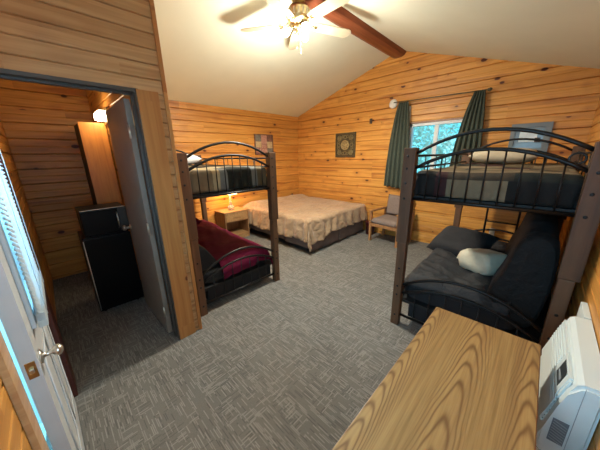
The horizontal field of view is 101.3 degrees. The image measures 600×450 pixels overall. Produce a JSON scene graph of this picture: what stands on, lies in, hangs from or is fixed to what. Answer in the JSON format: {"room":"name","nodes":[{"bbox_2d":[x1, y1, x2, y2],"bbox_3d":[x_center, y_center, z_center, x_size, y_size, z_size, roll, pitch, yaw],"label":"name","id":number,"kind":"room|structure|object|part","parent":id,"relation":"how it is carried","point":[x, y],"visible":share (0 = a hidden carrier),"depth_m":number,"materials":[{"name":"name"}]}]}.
{"room":"cabin bedroom","nodes":[
{"label":"cabin bedroom","id":0,"kind":"room"},
{"bbox_2d":[0,119,56,449],"bbox_3d":[-1.735,-0.391,1.316,5.080,3.345,0.018,14,22,43],"label":"wall","id":1,"kind":"structure","parent":0,"point":[13,436],"depth_m":2.37,"materials":[{"name":"brown wood"}]},
{"bbox_2d":[0,320,41,423],"bbox_3d":[-1.337,0.348,1.054,0.865,2.050,0.132,14,22,43],"label":"trim","id":2,"kind":"structure","parent":1,"relation":"attached to","point":[3,332],"depth_m":1.46,"materials":[{"name":"white paint"}]},
{"bbox_2d":[0,330,49,449],"bbox_3d":[-0.943,0.408,0.776,0.095,2.070,0.018,14,22,43],"label":"trim","id":3,"kind":"structure","parent":1,"relation":"attached to","point":[10,377],"depth_m":0.81,"materials":[{"name":"brown wood"}]},
{"bbox_2d":[0,209,84,449],"bbox_3d":[-1.237,0.325,1.141,0.851,2.018,0.112,13,21,41],"label":"door","id":4,"kind":"structure","parent":1,"relation":"in","point":[36,352],"depth_m":0.93,"materials":[{"name":"white paint"}]},
{"bbox_3d":[-1.274,-0.105,0.998,0.517,0.910,0.006,13,21,41],"label":"glass","id":5,"kind":"part","parent":4,"relation":"part of","materials":[{"name":"clear glass"}]},
{"bbox_3d":[-1.254,-0.112,1.019,0.577,0.970,0.014,13,21,41],"label":"lite frame","id":6,"kind":"part","parent":4,"relation":"part of","materials":[{"name":"white metal"}]},
{"bbox_2d":[0,151,48,327],"bbox_3d":[-1.232,-0.116,1.034,0.567,0.980,0.034,13,21,41],"label":"mini blind","id":7,"kind":"object","parent":4,"relation":"attached to","point":[34,279],"visible":1,"depth_m":0.98,"materials":[{"name":"white plastic"}]},
{"bbox_3d":[-1.370,-0.145,1.182,0.003,0.930,0.003,13,21,41],"label":"ladder cord","id":8,"kind":"part","parent":7,"relation":"part of","materials":[{"name":"white fabric"}]},
{"bbox_3d":[-1.224,0.326,1.158,0.567,0.060,0.028,13,21,41],"label":"rail","id":9,"kind":"part","parent":7,"relation":"part of","materials":[{"name":"white plastic"}]},
{"bbox_3d":[-0.956,0.518,0.877,0.004,0.067,0.026,13,21,41],"label":"latch plate","id":10,"kind":"part","parent":4,"relation":"part of","materials":[{"name":"brown metal"}]},
{"bbox_3d":[-0.964,0.492,0.957,0.056,0.056,0.068,13,21,41],"label":"knob","id":11,"kind":"part","parent":4,"relation":"part of","materials":[{"name":"silver metal"}]},
{"bbox_3d":[-1.359,0.770,1.381,0.255,0.623,0.008,13,21,41],"label":"panel moulding","id":12,"kind":"part","parent":4,"relation":"part of","materials":[{"name":"white paint"}]},
{"bbox_3d":[-1.119,0.827,1.164,0.255,0.623,0.008,13,21,41],"label":"panel moulding","id":13,"kind":"part","parent":4,"relation":"part of","materials":[{"name":"white paint"}]},
{"bbox_2d":[0,0,198,330],"bbox_3d":[-1.359,-0.484,1.640,0.012,3.334,0.988,14,22,43],"label":"wall partition","id":14,"kind":"structure","parent":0,"point":[112,42],"depth_m":1.52,"materials":[{"name":"brown wood"}]},
{"bbox_2d":[136,89,195,338],"bbox_3d":[-1.080,0.042,2.051,0.020,2.090,0.142,14,22,43],"label":"trim","id":15,"kind":"structure","parent":14,"relation":"attached to","point":[148,101],"depth_m":1.98,"materials":[{"name":"brown wood"}]},
{"bbox_2d":[148,0,201,329],"bbox_3d":[-1.017,-0.581,1.979,0.044,3.325,0.030,14,22,43],"label":"trim","id":16,"kind":"structure","parent":14,"relation":"attached to","point":[151,2],"depth_m":1.96,"materials":[{"name":"brown wood"}]},
{"bbox_2d":[86,90,169,313],"bbox_3d":[-2.055,-0.790,2.804,2.470,3.320,0.018,14,22,43],"label":"wall","id":17,"kind":"structure","parent":0,"point":[97,100],"depth_m":2.89,"materials":[{"name":"brown wood"}]},
{"bbox_2d":[74,122,122,204],"bbox_3d":[-2.561,-0.721,3.127,0.553,1.030,0.250,14,22,43],"label":"upper cabinet","id":18,"kind":"object","parent":17,"relation":"attached to","point":[92,138],"visible":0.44,"depth_m":2.93,"materials":[{"name":"brown wood"}]},
{"bbox_2d":[94,107,107,124],"bbox_3d":[-2.194,-1.205,2.719,0.320,0.150,0.099,14,22,43],"label":"vanity light","id":19,"kind":"object","parent":17,"relation":"attached to","point":[99,115],"visible":0.79,"depth_m":2.63,"materials":[{"name":"white glass"}]},
{"bbox_3d":[-2.201,-1.203,2.712,0.300,0.080,0.079,14,22,43],"label":"lamp shade","id":20,"kind":"part","parent":19,"relation":"part of","materials":[{"name":"white glass"}]},
{"bbox_3d":[-2.166,-1.214,2.746,0.320,0.150,0.019,14,22,43],"label":"plate","id":21,"kind":"part","parent":19,"relation":"part of","materials":[{"name":"gold metal"}]},
{"bbox_2d":[0,79,298,279],"bbox_3d":[-1.780,-0.968,4.829,0.018,2.555,5.050,14,22,43],"label":"wall","id":22,"kind":"structure","parent":0,"point":[38,121],"depth_m":3.44,"materials":[{"name":"brown wood"}]},
{"bbox_2d":[169,100,297,118],"bbox_3d":[-1.438,-2.280,4.822,0.015,0.036,3.960,14,22,43],"label":"trim","id":23,"kind":"structure","parent":22,"relation":"attached to","point":[170,101],"depth_m":4.81,"materials":[{"name":"brown wood"}]},
{"bbox_2d":[254,134,273,154],"bbox_3d":[-0.814,-1.828,5.591,0.026,0.440,0.520,14,22,43],"label":"framed picture","id":24,"kind":"object","parent":22,"relation":"attached to","point":[263,142],"visible":0.78,"depth_m":5.57},
{"bbox_3d":[-0.926,-1.923,5.444,0.004,0.127,0.154,14,22,43],"label":"print panel","id":25,"kind":"part","parent":24,"relation":"part of","materials":[{"name":"grey paper"}]},
{"bbox_3d":[-0.923,-1.794,5.480,0.004,0.127,0.154,14,22,43],"label":"print panel","id":26,"kind":"part","parent":24,"relation":"part of","materials":[{"name":"beige paper"}]},
{"bbox_3d":[-0.814,-1.930,5.561,0.004,0.181,0.154,14,22,43],"label":"print panel","id":27,"kind":"part","parent":24,"relation":"part of","materials":[{"name":"pink paper"}]},
{"bbox_3d":[-0.700,-1.854,5.701,0.004,0.141,0.154,14,22,43],"label":"print panel","id":28,"kind":"part","parent":24,"relation":"part of","materials":[{"name":"beige paper"}]},
{"bbox_2d":[154,0,389,116],"bbox_3d":[-0.944,-2.405,3.543,2.610,0.945,5.170,14,22,43],"label":"ceiling","id":29,"kind":"structure","parent":0,"point":[207,58],"depth_m":3.64,"materials":[{"name":"white paint"}]},
{"bbox_2d":[241,0,350,49],"bbox_3d":[0.014,-2.147,2.638,1.242,0.524,1.280,14,22,43],"label":"ceiling fan","id":30,"kind":"object","parent":29,"relation":"hanging from","point":[298,14],"visible":1,"depth_m":2.60,"materials":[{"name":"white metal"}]},
{"bbox_3d":[-0.426,-2.200,2.750,0.500,0.034,0.140,2,16,11],"label":"fan blade","id":31,"kind":"part","parent":30,"relation":"part of","materials":[{"name":"white wood"}]},
{"bbox_3d":[-0.220,-2.082,2.317,0.140,0.034,0.500,8,18,28],"label":"fan blade","id":32,"kind":"part","parent":30,"relation":"part of","materials":[{"name":"white wood"}]},
{"bbox_3d":[-0.148,-2.106,2.690,0.082,0.084,0.082,14,22,43],"label":"bulb","id":33,"kind":"part","parent":30,"relation":"part of","materials":[{"name":"beige glass"}]},
{"bbox_3d":[-0.063,-2.297,3.071,0.140,0.034,0.500,-3,16,-6],"label":"fan blade","id":34,"kind":"part","parent":30,"relation":"part of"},
{"bbox_3d":[0.051,-2.142,2.803,0.076,0.084,0.093,14,22,43],"label":"bulb","id":35,"kind":"part","parent":30,"relation":"part of","materials":[{"name":"beige glass"}]},
{"bbox_3d":[0.054,-2.079,2.579,0.093,0.084,0.076,14,22,43],"label":"bulb","id":36,"kind":"part","parent":30,"relation":"part of","materials":[{"name":"beige glass"}]},
{"bbox_3d":[0.267,-2.106,2.368,0.502,0.034,0.150,14,22,43],"label":"fan blade","id":37,"kind":"part","parent":30,"relation":"part of","materials":[{"name":"white wood"}]},
{"bbox_3d":[0.367,-2.240,2.836,0.500,0.034,0.140,-8,17,-23],"label":"fan blade","id":38,"kind":"part","parent":30,"relation":"part of","materials":[{"name":"white wood"}]},
{"bbox_2d":[46,229,550,449],"bbox_3d":[0.040,0.761,3.494,5.200,0.120,5.170,14,22,43],"label":"floor","id":39,"kind":"structure","parent":0,"point":[290,362],"depth_m":2.08,"materials":[{"name":"carpet"}]},
{"bbox_2d":[77,230,143,310],"bbox_3d":[-2.167,0.481,2.836,0.475,0.860,0.410,14,22,43],"label":"mini fridge","id":40,"kind":"object","parent":39,"relation":"on","point":[110,259],"visible":0.96,"depth_m":2.66,"materials":[{"name":"black plastic"}]},
{"bbox_3d":[-2.136,0.544,2.536,0.004,0.780,0.008,14,22,43],"label":"chrome trim","id":41,"kind":"part","parent":40,"relation":"part of","materials":[{"name":"silver metal"}]},
{"bbox_2d":[75,202,128,237],"bbox_3d":[-2.135,-0.067,2.671,0.431,0.280,0.385,14,22,43],"label":"microwave","id":42,"kind":"object","parent":40,"relation":"on","point":[98,219],"visible":0.84,"depth_m":2.54,"materials":[{"name":"black plastic"}]},
{"bbox_3d":[-2.036,-0.029,2.523,0.024,0.245,0.295,14,22,43],"label":"oven door","id":43,"kind":"part","parent":42,"relation":"part of","materials":[{"name":"black plastic"}]},
{"bbox_3d":[-2.011,-0.168,2.514,0.021,0.004,0.375,14,22,43],"label":"trim","id":44,"kind":"part","parent":42,"relation":"part of","materials":[{"name":"silver metal"}]},
{"bbox_3d":[-1.905,-0.068,2.655,0.019,0.245,0.075,14,22,43],"label":"control panel","id":45,"kind":"part","parent":42,"relation":"part of","materials":[{"name":"black plastic"}]},
{"bbox_2d":[176,141,279,316],"bbox_3d":[-1.407,-0.177,3.428,2.068,1.777,1.135,14,22,43],"label":"bunk bed","id":46,"kind":"object","parent":39,"relation":"on","point":[270,165],"visible":0.56,"depth_m":2.70,"materials":[{"name":"black metal"}]},
{"bbox_3d":[-1.066,-0.250,2.301,0.075,0.815,0.098,14,22,43],"label":"post","id":47,"kind":"part","parent":46,"relation":"part of","materials":[{"name":"brown wood"}]},
{"bbox_3d":[-1.046,0.550,2.531,0.069,0.849,0.074,14,22,43],"label":"post","id":48,"kind":"part","parent":46,"relation":"part of","materials":[{"name":"brown wood"}]},
{"bbox_3d":[-1.761,-0.814,4.354,0.075,0.815,0.098,14,22,43],"label":"post","id":49,"kind":"part","parent":46,"relation":"part of","materials":[{"name":"brown wood"}]},
{"bbox_3d":[-1.750,-0.011,4.575,0.069,0.849,0.074,14,22,43],"label":"post","id":50,"kind":"part","parent":46,"relation":"part of","materials":[{"name":"brown wood"}]},
{"bbox_3d":[-0.703,-0.350,2.659,0.026,0.025,0.947,14,22,43],"label":"rail","id":51,"kind":"part","parent":46,"relation":"part of","materials":[{"name":"black metal"}]},
{"bbox_3d":[-1.058,-0.969,3.590,1.918,0.020,0.020,14,22,43],"label":"guard rail","id":52,"kind":"part","parent":46,"relation":"part of","materials":[{"name":"black metal"}]},
{"bbox_2d":[198,244,269,299],"bbox_3d":[-1.384,0.282,3.561,1.895,0.621,0.984,14,22,43],"label":"futon","id":53,"kind":"object","parent":46,"relation":"on","point":[207,259],"visible":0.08,"depth_m":2.77,"materials":[{"name":"black fabric"}]},
{"bbox_2d":[198,244,216,270],"bbox_3d":[-1.658,0.206,3.283,1.830,0.313,0.252,14,22,43],"label":"cushion","id":54,"kind":"object","parent":53,"relation":"on","point":[207,259],"depth_m":2.66,"materials":[{"name":"black fabric"}]},
{"bbox_2d":[197,220,272,279],"bbox_3d":[-1.260,0.301,3.621,1.869,0.396,0.728,14,22,43],"label":"blanket","id":55,"kind":"object","parent":53,"relation":"on","point":[218,241],"visible":0.62,"depth_m":3.20,"materials":[{"name":"red fabric"}]},
{"bbox_2d":[202,259,267,283],"bbox_3d":[-1.382,0.339,3.588,1.860,0.162,0.968,14,22,43],"label":"seat cushion","id":56,"kind":"object","parent":53,"relation":"on","point":[219,275],"depth_m":2.75,"materials":[{"name":"black fabric"}]},
{"bbox_3d":[-1.375,0.516,3.630,1.895,0.133,0.870,14,22,43],"label":"frame","id":57,"kind":"part","parent":53,"relation":"part of","materials":[{"name":"black metal"}]},
{"bbox_3d":[-0.682,0.747,2.967,0.026,0.025,0.947,14,22,43],"label":"rail","id":58,"kind":"part","parent":46,"relation":"part of","materials":[{"name":"black metal"}]},
{"bbox_3d":[-0.341,-0.464,3.012,0.075,0.815,0.098,14,22,43],"label":"post","id":59,"kind":"part","parent":46,"relation":"part of","materials":[{"name":"brown wood"}]},
{"bbox_3d":[-0.330,0.339,3.233,0.069,0.849,0.074,14,22,43],"label":"post","id":60,"kind":"part","parent":46,"relation":"part of","materials":[{"name":"brown wood"}]},
{"bbox_3d":[-1.415,-0.625,3.302,1.880,0.153,0.920,14,22,43],"label":"mattress","id":61,"kind":"object","parent":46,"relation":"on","visible":0},
{"bbox_2d":[188,165,266,193],"bbox_3d":[-1.416,-0.669,3.289,1.956,0.241,1.001,14,22,43],"label":"quilt","id":62,"kind":"object","parent":61,"relation":"on","point":[202,173],"visible":0.48,"depth_m":2.63,"materials":[{"name":"black fabric"}]},
{"bbox_2d":[187,154,200,164],"bbox_3d":[-1.863,-0.965,3.626,0.460,0.184,0.660,14,22,43],"label":"bed pillow","id":63,"kind":"object","parent":62,"relation":"on","point":[192,159],"visible":0.13,"depth_m":3.63,"materials":[{"name":"white fabric"}]},
{"bbox_2d":[214,206,249,236],"bbox_3d":[-1.388,-0.030,5.105,0.420,0.585,0.550,14,22,43],"label":"nightstand","id":64,"kind":"object","parent":39,"relation":"on","point":[236,221],"visible":0.9,"depth_m":5.03,"materials":[{"name":"brown wood"}]},
{"bbox_3d":[-1.576,0.032,4.944,0.390,0.559,0.020,14,22,43],"label":"panel","id":65,"kind":"part","parent":64,"relation":"part of","materials":[{"name":"brown wood"}]},
{"bbox_2d":[227,194,233,210],"bbox_3d":[-1.409,-0.559,4.945,0.304,0.520,0.304,14,22,43],"label":"table lamp","id":66,"kind":"object","parent":64,"relation":"on","point":[230,207],"visible":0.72,"depth_m":4.95,"materials":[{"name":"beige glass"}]},
{"bbox_3d":[-1.534,-0.063,5.244,0.012,0.539,0.490,14,22,43],"label":"panel","id":67,"kind":"part","parent":64,"relation":"part of","materials":[{"name":"brown wood"}]},
{"bbox_3d":[-1.267,-0.171,4.940,0.026,0.170,0.482,14,22,43],"label":"drawer","id":68,"kind":"part","parent":64,"relation":"part of","materials":[{"name":"brown wood"}]},
{"bbox_2d":[229,228,248,234],"bbox_3d":[-1.392,0.163,5.168,0.373,0.020,0.488,14,22,43],"label":"shelf","id":69,"kind":"object","parent":64,"relation":"attached to","point":[238,231],"depth_m":5.22,"materials":[{"name":"brown wood"}]},
{"bbox_3d":[-1.220,-0.073,5.294,0.390,0.559,0.020,14,22,43],"label":"panel","id":70,"kind":"part","parent":64,"relation":"part of","materials":[{"name":"brown wood"}]},
{"bbox_2d":[249,220,362,251],"bbox_3d":[0.048,-0.127,5.397,2.007,0.560,1.725,14,22,43],"label":"double bed","id":71,"kind":"object","parent":39,"relation":"on","point":[334,236],"visible":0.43,"depth_m":4.71,"materials":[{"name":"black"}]},
{"bbox_2d":[243,194,366,251],"bbox_3d":[0.109,-0.200,5.325,2.023,0.664,1.916,14,22,43],"label":"bedspread","id":72,"kind":"object","parent":71,"relation":"on","point":[310,220],"visible":0.93,"depth_m":4.72,"materials":[{"name":"beige fabric"}]},
{"bbox_2d":[365,220,374,234],"bbox_3d":[1.482,0.055,5.191,0.220,0.263,0.220,14,22,43],"label":"waste bin","id":73,"kind":"object","parent":39,"relation":"on","point":[367,221],"visible":0.56,"depth_m":5.14,"materials":[{"name":"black plastic"}]},
{"bbox_2d":[368,194,414,247],"bbox_3d":[1.737,-0.103,4.664,0.600,0.867,0.620,-14,20,-38],"label":"armchair","id":74,"kind":"object","parent":39,"relation":"on","point":[389,220],"visible":0.59,"depth_m":4.68,"materials":[{"name":"grey fabric"}]},
{"bbox_3d":[1.361,0.016,4.749,0.044,0.585,0.044,-14,20,-38],"label":"leg","id":75,"kind":"part","parent":74,"relation":"part of","materials":[{"name":"brown wood"}]},
{"bbox_3d":[1.528,-0.312,4.806,0.530,0.030,0.060,-14,20,-38],"label":"armrest","id":76,"kind":"part","parent":74,"relation":"part of","materials":[{"name":"brown wood"}]},
{"bbox_3d":[1.539,0.038,4.531,0.024,0.055,0.520,-14,20,-38],"label":"rail","id":77,"kind":"part","parent":74,"relation":"part of","materials":[{"name":"brown wood"}]},
{"bbox_3d":[1.714,-0.075,4.652,0.540,0.136,0.540,-14,20,-38],"label":"seat","id":78,"kind":"part","parent":74,"relation":"part of","materials":[{"name":"grey fabric"}]},
{"bbox_3d":[1.734,-0.072,5.045,0.085,0.601,0.044,-14,20,-38],"label":"leg","id":79,"kind":"part","parent":74,"relation":"part of","materials":[{"name":"brown wood"}]},
{"bbox_3d":[1.906,-0.373,4.737,0.150,0.394,0.500,-14,20,-38],"label":"backrest","id":80,"kind":"part","parent":74,"relation":"part of","materials":[{"name":"grey fabric"}]},
{"bbox_3d":[1.718,0.127,4.332,0.044,0.585,0.044,-14,20,-38],"label":"leg","id":81,"kind":"part","parent":74,"relation":"part of","materials":[{"name":"brown wood"}]},
{"bbox_3d":[2.091,0.038,4.629,0.085,0.601,0.044,-14,20,-38],"label":"leg","id":82,"kind":"part","parent":74,"relation":"part of","materials":[{"name":"brown wood"}]},
{"bbox_2d":[332,307,540,449],"bbox_3d":[0.567,1.005,1.006,0.455,0.740,1.195,14,22,43],"label":"table","id":83,"kind":"object","parent":39,"relation":"on","point":[461,383],"visible":1,"depth_m":0.93,"materials":[{"name":"laminate"}]},
{"bbox_2d":[390,127,599,354],"bbox_3d":[1.996,0.002,2.556,1.135,1.777,2.068,14,22,43],"label":"bunk bed","id":84,"kind":"object","parent":39,"relation":"on","point":[586,216],"visible":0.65,"depth_m":1.72,"materials":[{"name":"black metal"}]},
{"bbox_3d":[0.944,0.563,2.348,0.074,0.849,0.069,14,22,43],"label":"post","id":85,"kind":"part","parent":84,"relation":"part of","materials":[{"name":"brown wood"}]},
{"bbox_3d":[0.924,-0.240,2.127,0.098,0.815,0.075,14,22,43],"label":"post","id":86,"kind":"part","parent":84,"relation":"part of","materials":[{"name":"brown wood"}]},
{"bbox_3d":[1.317,0.956,2.087,0.947,0.025,0.026,14,22,43],"label":"rail","id":87,"kind":"part","parent":84,"relation":"part of","materials":[{"name":"black metal"}]},
{"bbox_3d":[1.613,-0.678,2.741,0.020,0.020,1.918,14,22,43],"label":"guard rail","id":88,"kind":"part","parent":84,"relation":"part of","materials":[{"name":"black metal"}]},
{"bbox_3d":[1.611,-0.774,2.714,0.020,0.020,1.918,14,22,43],"label":"guard rail","id":89,"kind":"part","parent":84,"relation":"part of","materials":[{"name":"black metal"}]},
{"bbox_3d":[2.331,0.153,3.708,0.074,0.849,0.069,14,22,43],"label":"post","id":90,"kind":"part","parent":84,"relation":"part of","materials":[{"name":"brown wood"}]},
{"bbox_3d":[2.311,-0.650,3.487,0.098,0.815,0.075,14,22,43],"label":"post","id":91,"kind":"part","parent":84,"relation":"part of","materials":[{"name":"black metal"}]},
{"bbox_2d":[404,212,560,329],"bbox_3d":[1.985,0.282,2.641,0.979,0.992,1.895,14,22,43],"label":"futon","id":92,"kind":"object","parent":84,"relation":"on","point":[525,278],"visible":0.56,"depth_m":1.80,"materials":[{"name":"black fabric"}]},
{"bbox_3d":[2.009,0.700,2.741,0.850,0.133,1.895,14,22,43],"label":"frame","id":93,"kind":"part","parent":92,"relation":"part of","materials":[{"name":"black metal"}]},
{"bbox_2d":[403,241,510,314],"bbox_3d":[1.862,0.439,2.698,0.813,0.305,1.732,14,22,43],"label":"duvet","id":94,"kind":"object","parent":92,"relation":"on","point":[441,264],"visible":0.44,"depth_m":2.26,"materials":[{"name":"grey fabric"}]},
{"bbox_2d":[457,248,506,275],"bbox_3d":[1.736,0.344,2.333,0.270,0.230,0.337,-4,16,-11],"label":"bed pillow","id":95,"kind":"object","parent":94,"relation":"on","point":[486,262],"visible":0.9,"depth_m":2.24,"materials":[{"name":"white fabric"}]},
{"bbox_2d":[404,242,515,329],"bbox_3d":[1.951,0.481,2.747,0.858,0.230,1.860,14,22,43],"label":"seat cushion","id":96,"kind":"object","parent":92,"relation":"on","point":[485,317],"depth_m":2.04,"materials":[{"name":"black fabric"}]},
{"bbox_2d":[427,226,498,256],"bbox_3d":[1.855,0.211,2.843,0.413,0.308,0.560,-10,18,-28],"label":"bed pillow","id":97,"kind":"object","parent":92,"relation":"on","point":[453,239],"visible":0.8,"depth_m":2.75,"materials":[{"name":"black fabric"}]},
{"bbox_2d":[487,212,560,327],"bbox_3d":[2.225,0.228,2.412,0.345,0.774,1.830,14,22,43],"label":"cushion","id":98,"kind":"object","parent":92,"relation":"on","point":[525,278],"depth_m":1.77,"materials":[{"name":"black fabric"}]},
{"bbox_3d":[1.296,-0.141,1.778,0.947,0.025,0.026,14,22,43],"label":"rail","id":99,"kind":"part","parent":84,"relation":"part of","materials":[{"name":"black metal"}]},
{"bbox_3d":[2.378,0.693,2.374,0.024,0.050,1.918,14,22,43],"label":"rail","id":100,"kind":"part","parent":84,"relation":"part of","materials":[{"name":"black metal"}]},
{"bbox_3d":[1.678,0.744,1.655,0.074,0.849,0.069,14,22,43],"label":"post","id":101,"kind":"part","parent":84,"relation":"part of","materials":[{"name":"brown wood"}]},
{"bbox_3d":[3.064,0.334,3.015,0.074,0.849,0.069,14,22,43],"label":"post","id":102,"kind":"part","parent":84,"relation":"part of","materials":[{"name":"brown wood"}]},
{"bbox_3d":[3.053,-0.467,2.786,0.098,0.815,0.075,14,22,43],"label":"post","id":103,"kind":"part","parent":84,"relation":"part of","materials":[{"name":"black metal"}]},
{"bbox_3d":[1.666,-0.057,1.426,0.098,0.815,0.075,14,22,43],"label":"post","id":104,"kind":"part","parent":84,"relation":"part of","materials":[{"name":"brown wood"}]},
{"bbox_3d":[1.987,-0.446,2.430,0.920,0.153,1.880,14,22,43],"label":"mattress","id":105,"kind":"object","parent":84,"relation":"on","visible":0},
{"bbox_2d":[414,162,584,208],"bbox_3d":[1.986,-0.477,2.421,1.001,0.215,1.956,14,22,43],"label":"patchwork quilt","id":106,"kind":"object","parent":105,"relation":"on","point":[573,181],"visible":0.85,"depth_m":1.73,"materials":[{"name":"black fabric"}]},
{"bbox_2d":[468,148,538,163],"bbox_3d":[2.345,-0.797,2.835,0.620,0.172,0.420,14,22,43],"label":"bed pillow","id":107,"kind":"object","parent":106,"relation":"on","point":[495,157],"visible":0.61,"depth_m":2.71,"materials":[{"name":"beige fabric"}]},
{"bbox_2d":[298,51,599,243],"bbox_3d":[1.749,-1.421,4.734,5.080,3.345,0.018,14,22,43],"label":"wall","id":108,"kind":"structure","parent":0,"point":[522,92],"depth_m":4.17,"materials":[{"name":"brown wood"}]},
{"bbox_2d":[335,132,355,156],"bbox_3d":[0.985,-1.744,5.372,0.510,0.510,0.036,14,22,43],"label":"wall plaque","id":109,"kind":"object","parent":108,"relation":"attached to","point":[345,143],"visible":1,"depth_m":5.36,"materials":[{"name":"brown metal"}]},
{"bbox_2d":[389,99,397,108],"bbox_3d":[1.704,-2.214,4.501,0.156,0.156,0.031,14,22,43],"label":"disc","id":110,"kind":"object","parent":108,"relation":"attached to","point":[392,104],"visible":0.96,"depth_m":4.49,"materials":[{"name":"white plastic"}]},
{"bbox_2d":[409,119,462,168],"bbox_3d":[2.318,-1.285,4.248,0.880,0.925,0.090,14,22,43],"label":"window","id":111,"kind":"structure","parent":108,"relation":"in","point":[437,124],"depth_m":4.21,"materials":[{"name":"white paint"}]},
{"bbox_2d":[410,117,462,123],"bbox_3d":[2.272,-1.733,4.082,0.920,0.030,0.016,14,22,43],"label":"trim","id":112,"kind":"structure","parent":108,"relation":"attached to","point":[457,117],"depth_m":4.07,"materials":[{"name":"brown wood"}]},
{"bbox_2d":[394,87,492,102],"bbox_3d":[2.218,-2.054,3.963,1.430,0.063,0.110,14,22,43],"label":"curtain rod","id":113,"kind":"object","parent":108,"relation":"attached to","point":[490,88],"visible":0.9,"depth_m":3.84,"materials":[{"name":"brown metal"}]},
{"bbox_2d":[384,101,410,188],"bbox_3d":[1.819,-1.423,4.541,0.444,1.530,0.108,14,22,43],"label":"curtain","id":114,"kind":"object","parent":113,"relation":"hanging from","point":[399,139],"visible":0.83,"depth_m":4.53,"materials":[{"name":"green fabric"}]},
{"bbox_2d":[449,90,485,166],"bbox_3d":[2.573,-1.245,3.803,0.424,1.481,0.075,14,22,43],"label":"curtain","id":115,"kind":"object","parent":113,"relation":"hanging from","point":[473,119],"visible":0.5,"depth_m":3.70,"materials":[{"name":"green fabric"}]},
{"bbox_2d":[508,121,553,151],"bbox_3d":[3.130,-1.186,3.361,0.415,0.385,0.027,14,22,43],"label":"framed picture","id":116,"kind":"object","parent":108,"relation":"attached to","point":[544,126],"visible":0.59,"depth_m":3.33,"materials":[{"name":"grey plastic"}]},
{"bbox_2d":[518,132,537,141],"bbox_3d":[3.118,-1.210,3.364,0.185,0.140,0.002,14,22,43],"label":"print","id":117,"kind":"object","parent":116,"relation":"attached to","point":[520,134],"depth_m":3.37},
{"bbox_2d":[342,0,599,68],"bbox_3d":[0.916,-1.922,1.792,2.590,0.995,5.170,14,22,43],"label":"ceiling","id":118,"kind":"structure","parent":0,"point":[555,32],"depth_m":2.54,"materials":[{"name":"white paint"}]},
{"bbox_2d":[305,0,406,58],"bbox_3d":[0.333,-2.567,2.922,0.270,0.115,3.970,14,22,43],"label":"beam","id":119,"kind":"structure","parent":118,"relation":"attached to","point":[341,17],"depth_m":3.35,"materials":[{"name":"brown wood"}]},
{"bbox_2d":[551,98,599,449],"bbox_3d":[1.810,-0.060,1.442,0.018,2.506,5.050,14,22,43],"label":"wall","id":120,"kind":"structure","parent":0,"point":[587,290],"depth_m":1.53,"materials":[{"name":"brown wood"}]},
{"bbox_2d":[536,302,599,449],"bbox_3d":[1.290,0.693,1.206,0.137,0.395,0.772,14,22,43],"label":"air conditioner","id":121,"kind":"object","parent":120,"relation":"attached to","point":[569,381],"visible":1,"depth_m":0.99,"materials":[{"name":"white plastic"}]},
{"bbox_3d":[1.201,0.652,1.162,0.054,0.221,0.510,14,22,43],"label":"louvre panel","id":122,"kind":"part","parent":121,"relation":"part of","materials":[{"name":"white plastic"}]},
{"bbox_2d":[546,417,569,446],"bbox_3d":[1.013,0.814,0.968,0.044,0.110,0.004,14,22,43],"label":"grille","id":123,"kind":"object","parent":121,"relation":"attached to","point":[557,428],"depth_m":0.96,"materials":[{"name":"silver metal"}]},
{"bbox_3d":[-1.485,-0.481,1.676,0.020,3.313,0.860,14,22,43],"label":"wall","id":124,"kind":"structure","parent":0,"visible":0},
{"bbox_2d":[0,154,77,396],"bbox_3d":[-1.692,0.197,1.530,0.200,2.095,0.042,14,22,43],"label":"trim","id":125,"kind":"structure","parent":124,"relation":"attached to","point":[55,331],"depth_m":1.65,"materials":[{"name":"white wood"}]},
{"bbox_2d":[0,68,179,339],"bbox_3d":[-1.435,0.115,1.804,0.148,2.095,0.750,14,22,43],"label":"trim","id":126,"kind":"structure","parent":124,"relation":"attached to","point":[8,74],"depth_m":1.78,"materials":[{"name":"grey paint"}]},
{"bbox_2d":[105,98,172,332],"bbox_3d":[-1.539,-0.005,2.300,0.770,2.038,0.112,14,22,43],"label":"door","id":127,"kind":"structure","parent":124,"relation":"in","point":[119,117],"depth_m":2.21,"materials":[{"name":"silver metal"}]},
{"bbox_3d":[-1.783,0.029,2.531,0.060,0.059,0.074,14,22,43],"label":"knob","id":128,"kind":"part","parent":127,"relation":"part of","materials":[{"name":"silver metal"}]},
{"label":"outside","id":129,"kind":"structure","parent":0,"visible":0},
{"bbox_3d":[7.340,-1.329,11.856,22.000,0.100,16.950,14,22,43],"label":"ground","id":130,"kind":"structure","parent":129,"visible":0},
{"bbox_2d":[412,123,459,171],"bbox_3d":[3.230,-1.631,7.032,2.315,3.255,2.231,14,22,43],"label":"leafy tree","id":131,"kind":"object","parent":130,"relation":"on","point":[420,133],"visible":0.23,"depth_m":6.44,"materials":[{"name":"green plant"}]},
{"bbox_2d":[416,123,460,167],"bbox_3d":[5.768,-2.618,8.842,3.170,4.078,3.021,14,22,43],"label":"leafy tree","id":132,"kind":"object","parent":130,"relation":"on","point":[456,124],"visible":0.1,"depth_m":8.96,"materials":[{"name":"green plant"}]}
]}

